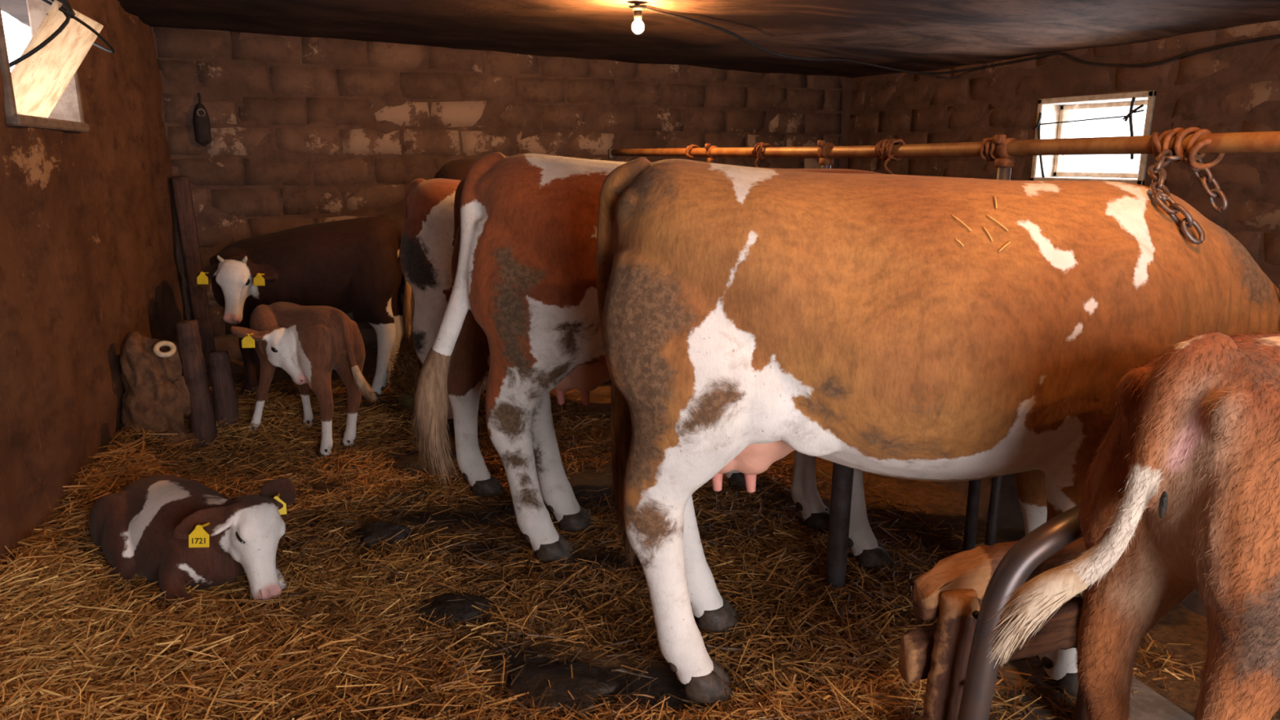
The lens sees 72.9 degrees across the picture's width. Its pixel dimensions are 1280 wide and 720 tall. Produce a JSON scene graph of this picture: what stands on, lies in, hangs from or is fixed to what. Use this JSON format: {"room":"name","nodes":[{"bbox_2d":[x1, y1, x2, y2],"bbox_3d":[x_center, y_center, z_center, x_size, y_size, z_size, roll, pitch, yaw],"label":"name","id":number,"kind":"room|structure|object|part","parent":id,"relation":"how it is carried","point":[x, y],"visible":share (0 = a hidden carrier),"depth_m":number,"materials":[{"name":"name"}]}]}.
{"room":"farm building","nodes":[
{"label":"farm building","id":0,"kind":"room"},
{"bbox_2d":[0,0,186,568],"bbox_3d":[-1.819,-0.140,1.940,0.058,2.450,8.578,-4,14,-18],"label":"wall","id":1,"kind":"structure","parent":0,"point":[88,260],"depth_m":3.73,"materials":[{"name":"paint"}]},
{"bbox_2d":[0,0,115,132],"bbox_3d":[-2.337,-1.256,3.429,0.377,0.664,0.900,-4,14,-18],"label":"window","id":2,"kind":"structure","parent":1,"relation":"in","point":[42,90],"depth_m":3.40,"materials":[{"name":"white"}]},
{"bbox_2d":[151,26,852,362],"bbox_3d":[-0.552,-1.407,7.115,6.016,2.560,0.045,-7,15,-27],"label":"wall","id":3,"kind":"structure","parent":0,"point":[305,131],"depth_m":6.35,"materials":[{"name":"brick"}]},
{"bbox_2d":[193,93,211,146],"bbox_3d":[-2.896,-1.587,5.723,0.100,0.343,0.085,-7,15,-27],"label":"wall fitting","id":4,"kind":"object","parent":3,"relation":"attached to","point":[202,124],"visible":1,"depth_m":5.71,"materials":[{"name":"metal"}]},
{"bbox_2d":[0,0,1279,78],"bbox_3d":[0.815,-1.552,3.218,6.900,0.158,9.600,-5,14,-22],"label":"ceiling","id":5,"kind":"structure","parent":0,"point":[911,35],"depth_m":5.22,"materials":[{"name":"brown wood"}]},
{"bbox_2d":[628,2,647,33],"bbox_3d":[-0.010,-1.770,4.460,0.100,0.172,0.100,-5,14,-22],"label":"ceiling lamp","id":6,"kind":"object","parent":5,"relation":"hanging from","point":[637,26],"visible":0.99,"depth_m":4.44,"materials":[{"name":"beige glass"}]},
{"bbox_2d":[628,4,647,21],"bbox_3d":[-0.010,-1.781,4.457,0.100,0.068,0.100,-5,14,-22],"label":"socket","id":7,"kind":"object","parent":6,"relation":"attached to","point":[637,10],"depth_m":4.44,"materials":[{"name":"black metal"}]},
{"bbox_3d":[-0.010,-1.718,4.472,0.064,0.067,0.064,-5,14,-22],"label":"bulb","id":8,"kind":"part","parent":6,"relation":"part of","materials":[{"name":"beige glass"}]},
{"bbox_2d":[634,4,1279,75],"bbox_3d":[1.687,-1.790,4.738,3.350,0.216,3.561,-5,14,-22],"label":"cable","id":9,"kind":"object","parent":5,"relation":"attached to","point":[649,9],"visible":0.98,"depth_m":5.61,"materials":[{"name":"black rubber"}]},
{"bbox_2d":[0,352,1279,719],"bbox_3d":[0.749,0.531,3.732,6.700,0.228,9.300,-5,14,-22],"label":"floor","id":10,"kind":"structure","parent":0,"point":[1181,625],"depth_m":3.30,"materials":[{"name":"brown soil"}]},
{"bbox_2d":[171,175,215,355],"bbox_3d":[-2.985,-0.551,5.824,0.146,1.342,0.090,-5,14,-22],"label":"wall post","id":11,"kind":"object","parent":10,"relation":"on","point":[181,187],"visible":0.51,"depth_m":5.75,"materials":[{"name":"brown wood"}]},
{"bbox_2d":[175,319,217,446],"bbox_3d":[-2.186,0.144,4.282,0.128,0.688,0.122,-5,14,-22],"label":"wooden post","id":12,"kind":"object","parent":10,"relation":"on","point":[202,416],"visible":0.8,"depth_m":4.24,"materials":[{"name":"brown wood"}]},
{"bbox_2d":[208,350,239,430],"bbox_3d":[-2.200,0.184,4.574,0.134,0.480,0.136,-5,14,-22],"label":"stake","id":13,"kind":"object","parent":10,"relation":"on","point":[225,405],"visible":0.82,"depth_m":4.53,"materials":[{"name":"brown wood"}]},
{"bbox_2d":[196,216,412,400],"bbox_3d":[-1.955,-0.305,5.200,1.174,1.089,0.652,-1,13,-3],"label":"cow","id":14,"kind":"object","parent":10,"relation":"on","point":[349,265],"visible":0.82,"depth_m":5.03,"materials":[{"name":"brown fur"}]},
{"bbox_2d":[401,284,412,337],"bbox_3d":[-1.413,-0.302,5.295,0.089,0.377,0.082,-5,14,-22],"label":"switch","id":15,"kind":"object","parent":14,"relation":"attached to","point":[406,313],"depth_m":5.27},
{"bbox_2d":[231,301,377,458],"bbox_3d":[-1.700,0.098,4.252,0.958,0.736,0.530,11,17,39],"label":"calf","id":16,"kind":"object","parent":10,"relation":"on","point":[308,343],"visible":0.99,"depth_m":4.13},
{"bbox_2d":[351,364,377,402],"bbox_3d":[-1.302,0.108,4.100,0.107,0.184,0.153,-5,14,-22],"label":"switch","id":17,"kind":"object","parent":16,"relation":"attached to","point":[362,385],"depth_m":4.10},
{"bbox_2d":[351,521,415,550],"bbox_3d":[-1.000,0.677,3.368,0.224,0.071,0.174,4,14,18],"label":"cow dung","id":18,"kind":"object","parent":10,"relation":"on","point":[376,530],"visible":0.77,"depth_m":3.33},
{"bbox_2d":[385,331,456,410],"bbox_3d":[-1.267,0.149,5.170,0.484,0.685,0.540,-5,14,-22],"label":"heap","id":19,"kind":"object","parent":10,"relation":"on","point":[407,366],"visible":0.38,"depth_m":5.00,"materials":[{"name":"plant"}]},
{"bbox_2d":[385,450,461,481],"bbox_3d":[-1.023,0.496,4.156,0.417,0.075,0.346,-6,14,-23],"label":"cow dung","id":20,"kind":"object","parent":10,"relation":"on","point":[412,460],"visible":0.45,"depth_m":4.08,"materials":[{"name":"brown"}]},
{"bbox_2d":[414,593,491,632],"bbox_3d":[-0.613,0.814,2.832,0.256,0.050,0.236,0,13,0],"label":"cow dung","id":21,"kind":"object","parent":10,"relation":"on","point":[463,610],"visible":0.75,"depth_m":2.80,"materials":[{"name":"brown"}]},
{"bbox_2d":[433,158,486,392],"bbox_3d":[-0.123,-0.542,5.481,2.322,1.424,0.740,0,13,0],"label":"cow","id":22,"kind":"object","parent":10,"relation":"on","point":[458,169],"visible":0.02,"depth_m":5.20},
{"bbox_2d":[502,661,619,716],"bbox_3d":[-0.228,0.908,2.425,0.321,0.036,0.248,5,14,19],"label":"pile","id":23,"kind":"object","parent":10,"relation":"on","point":[561,681],"visible":0.84,"depth_m":2.41,"materials":[{"name":"black soil"}]},
{"bbox_2d":[0,370,1204,719],"bbox_3d":[-0.713,0.516,3.741,3.616,0.395,4.993,-5,14,-22],"label":"bedding","id":24,"kind":"object","parent":10,"relation":"on","point":[147,627],"visible":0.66,"depth_m":2.71,"materials":[{"name":"plant"}]},
{"bbox_2d":[120,330,199,447],"bbox_3d":[-2.356,0.179,4.236,0.360,0.662,0.290,3,13,12],"label":"burlap sack","id":25,"kind":"object","parent":24,"relation":"on","point":[156,394],"visible":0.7,"depth_m":4.16,"materials":[{"name":"brown fabric"}]},
{"bbox_2d":[152,340,176,357],"bbox_3d":[-2.252,-0.052,4.107,0.095,0.072,0.085,-5,14,-22],"label":"ring","id":26,"kind":"object","parent":25,"relation":"on","point":[164,343],"visible":1,"depth_m":4.10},
{"bbox_2d":[88,475,296,613],"bbox_3d":[-1.584,0.592,3.032,0.961,0.357,0.549,9,16,35],"label":"calf","id":27,"kind":"object","parent":24,"relation":"on","point":[173,531],"visible":0.93,"depth_m":2.86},
{"bbox_2d":[191,537,205,543],"bbox_3d":[-1.372,0.562,2.695,0.040,0.018,0.005,-1,13,-3],"label":"print","id":28,"kind":"object","parent":27,"relation":"attached to","point":[194,540],"depth_m":2.70},
{"bbox_2d":[400,177,481,431],"bbox_3d":[-0.187,-0.314,4.724,2.200,1.325,0.688,0,13,-2],"label":"cow","id":29,"kind":"object","parent":24,"relation":"on","point":[427,243],"visible":0.22,"depth_m":4.43},
{"bbox_2d":[409,288,414,337],"bbox_3d":[-1.235,-0.226,4.827,0.109,0.456,0.118,-5,14,-22],"label":"switch","id":30,"kind":"object","parent":29,"relation":"attached to","point":[412,302],"depth_m":4.79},
{"bbox_2d":[447,177,757,496],"bbox_3d":[0.288,-0.135,3.878,2.262,1.360,0.608,0,13,-1],"label":"cow","id":31,"kind":"object","parent":24,"relation":"on","point":[469,366],"visible":0.11,"depth_m":3.71},
{"bbox_2d":[408,151,894,570],"bbox_3d":[0.472,-0.017,3.178,2.576,1.451,0.755,1,13,5],"label":"cow","id":32,"kind":"object","parent":24,"relation":"on","point":[526,270],"visible":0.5,"depth_m":2.95},
{"bbox_2d":[408,347,457,487],"bbox_3d":[-0.745,0.199,3.095,0.178,0.575,0.166,-5,14,-22],"label":"switch","id":33,"kind":"object","parent":32,"relation":"attached to","point":[430,398],"depth_m":3.04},
{"bbox_2d":[595,156,1279,702],"bbox_3d":[1.058,0.171,2.413,2.350,1.433,0.740,0,13,-2],"label":"cow","id":34,"kind":"object","parent":24,"relation":"on","point":[750,317],"visible":0.87,"depth_m":2.08},
{"bbox_2d":[606,379,635,567],"bbox_3d":[-0.038,0.326,2.532,0.113,0.627,0.121,-5,14,-22],"label":"switch","id":35,"kind":"object","parent":34,"relation":"attached to","point":[621,426],"depth_m":2.48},
{"bbox_2d":[951,214,971,231],"bbox_3d":[0.756,-0.323,2.038,0.051,0.037,0.004,11,17,40],"label":"stalk","id":36,"kind":"object","parent":34,"relation":"on","point":[953,215],"visible":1,"depth_m":2.04,"materials":[{"name":"yellow plant"}]},
{"bbox_2d":[982,226,992,241],"bbox_3d":[0.813,-0.295,2.027,0.004,0.033,0.030,-8,15,-31],"label":"stalk","id":37,"kind":"object","parent":34,"relation":"on","point":[984,228],"visible":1,"depth_m":2.02,"materials":[{"name":"yellow plant"}]},
{"bbox_2d":[986,214,1008,231],"bbox_3d":[0.842,-0.324,2.044,0.052,0.037,0.004,9,16,35],"label":"stalk","id":38,"kind":"object","parent":34,"relation":"on","point":[988,215],"visible":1,"depth_m":2.04,"materials":[{"name":"yellow plant"}]},
{"bbox_2d":[998,241,1010,252],"bbox_3d":[0.848,-0.263,2.015,0.037,0.024,0.005,-7,15,-28],"label":"stalk","id":39,"kind":"object","parent":34,"relation":"on","point":[1006,244],"visible":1,"depth_m":2.01,"materials":[{"name":"yellow plant"}]},
{"bbox_2d":[819,462,853,596],"bbox_3d":[0.666,0.328,2.858,0.104,1.007,0.102,-5,14,-22],"label":"post","id":40,"kind":"object","parent":10,"relation":"on","point":[842,475],"visible":0.45,"depth_m":2.89,"materials":[{"name":"black metal"}]},
{"bbox_2d":[607,131,1279,551],"bbox_3d":[1.056,-0.064,3.387,0.089,1.564,6.518,-5,14,-22],"label":"rail","id":41,"kind":"object","parent":10,"relation":"on","point":[999,148],"visible":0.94,"depth_m":3.02,"materials":[{"name":"metal"}]},
{"bbox_3d":[0.815,-0.811,3.805,0.041,0.131,0.042,-5,14,-22],"label":"support post","id":42,"kind":"part","parent":41,"relation":"part of","materials":[{"name":"metal"}]},
{"bbox_3d":[1.210,0.060,3.041,0.041,1.479,0.042,-5,14,-22],"label":"support post","id":43,"kind":"part","parent":41,"relation":"part of","materials":[{"name":"metal"}]},
{"bbox_2d":[1147,126,1279,293],"bbox_3d":[1.464,-0.265,2.219,0.395,0.650,0.332,12,18,41],"label":"chain","id":44,"kind":"object","parent":41,"relation":"hanging from","point":[1164,156],"visible":0.93,"depth_m":2.25,"materials":[{"name":"metal"}]},
{"bbox_2d":[984,475,1003,545],"bbox_3d":[1.215,0.360,2.941,0.062,0.903,0.051,-5,14,-22],"label":"post","id":45,"kind":"object","parent":10,"relation":"on","point":[997,482],"visible":0.15,"depth_m":2.96,"materials":[{"name":"black metal"}]},
{"bbox_2d":[957,503,1082,719],"bbox_3d":[0.956,0.670,1.990,0.629,0.753,0.110,-5,14,-21],"label":"pipe","id":46,"kind":"object","parent":10,"relation":"on","point":[1049,538],"visible":0.65,"depth_m":1.86,"materials":[{"name":"metal"}]},
{"bbox_2d":[871,536,1194,719],"bbox_3d":[1.037,0.720,2.157,0.830,0.592,0.620,-4,14,-17],"label":"trough","id":47,"kind":"object","parent":10,"relation":"on","point":[952,592],"visible":0.41,"depth_m":2.05,"materials":[{"name":"brown wood"}]},
{"bbox_2d":[928,473,1208,620],"bbox_3d":[1.610,0.409,3.907,0.683,0.457,6.600,-5,14,-22],"label":"trough","id":48,"kind":"structure","parent":10,"relation":"on","point":[1010,515],"depth_m":3.61,"materials":[{"name":"wood"}]},
{"bbox_2d":[981,326,1279,719],"bbox_3d":[1.652,0.460,1.824,1.964,1.138,0.734,0,13,0],"label":"cow","id":49,"kind":"object","parent":10,"relation":"on","point":[1180,495],"visible":1,"depth_m":1.53},
{"bbox_2d":[981,563,1088,666],"bbox_3d":[0.757,0.491,1.667,0.169,0.229,0.128,-5,14,-22],"label":"switch","id":50,"kind":"object","parent":49,"relation":"attached to","point":[1037,599],"depth_m":1.63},
{"bbox_2d":[847,20,1279,288],"bbox_3d":[3.732,-0.759,4.476,0.040,2.500,9.070,-5,14,-22],"label":"wall","id":51,"kind":"structure","parent":0,"point":[1234,88],"depth_m":5.53,"materials":[{"name":"brown brick"}]},
{"bbox_2d":[1030,90,1156,185],"bbox_3d":[3.155,-1.511,5.956,0.329,0.590,0.910,-5,14,-22],"label":"window","id":52,"kind":"structure","parent":51,"relation":"in","point":[1052,116],"depth_m":6.08,"materials":[{"name":"white wood"}]},
{"bbox_3d":[2.892,-1.546,6.238,0.024,0.459,0.093,-8,15,-29],"label":"latch rod","id":53,"kind":"part","parent":52,"relation":"part of","materials":[{"name":"black metal"}]},
{"bbox_3d":[3.223,-1.517,5.984,0.030,0.510,0.830,-5,14,-22],"label":"frame","id":54,"kind":"part","parent":52,"relation":"part of","materials":[{"name":"white wood"}]},
{"bbox_3d":[3.165,-1.488,5.572,0.060,0.390,0.024,10,16,36],"label":"latch rod","id":55,"kind":"part","parent":52,"relation":"part of","materials":[{"name":"black metal"}]}
]}

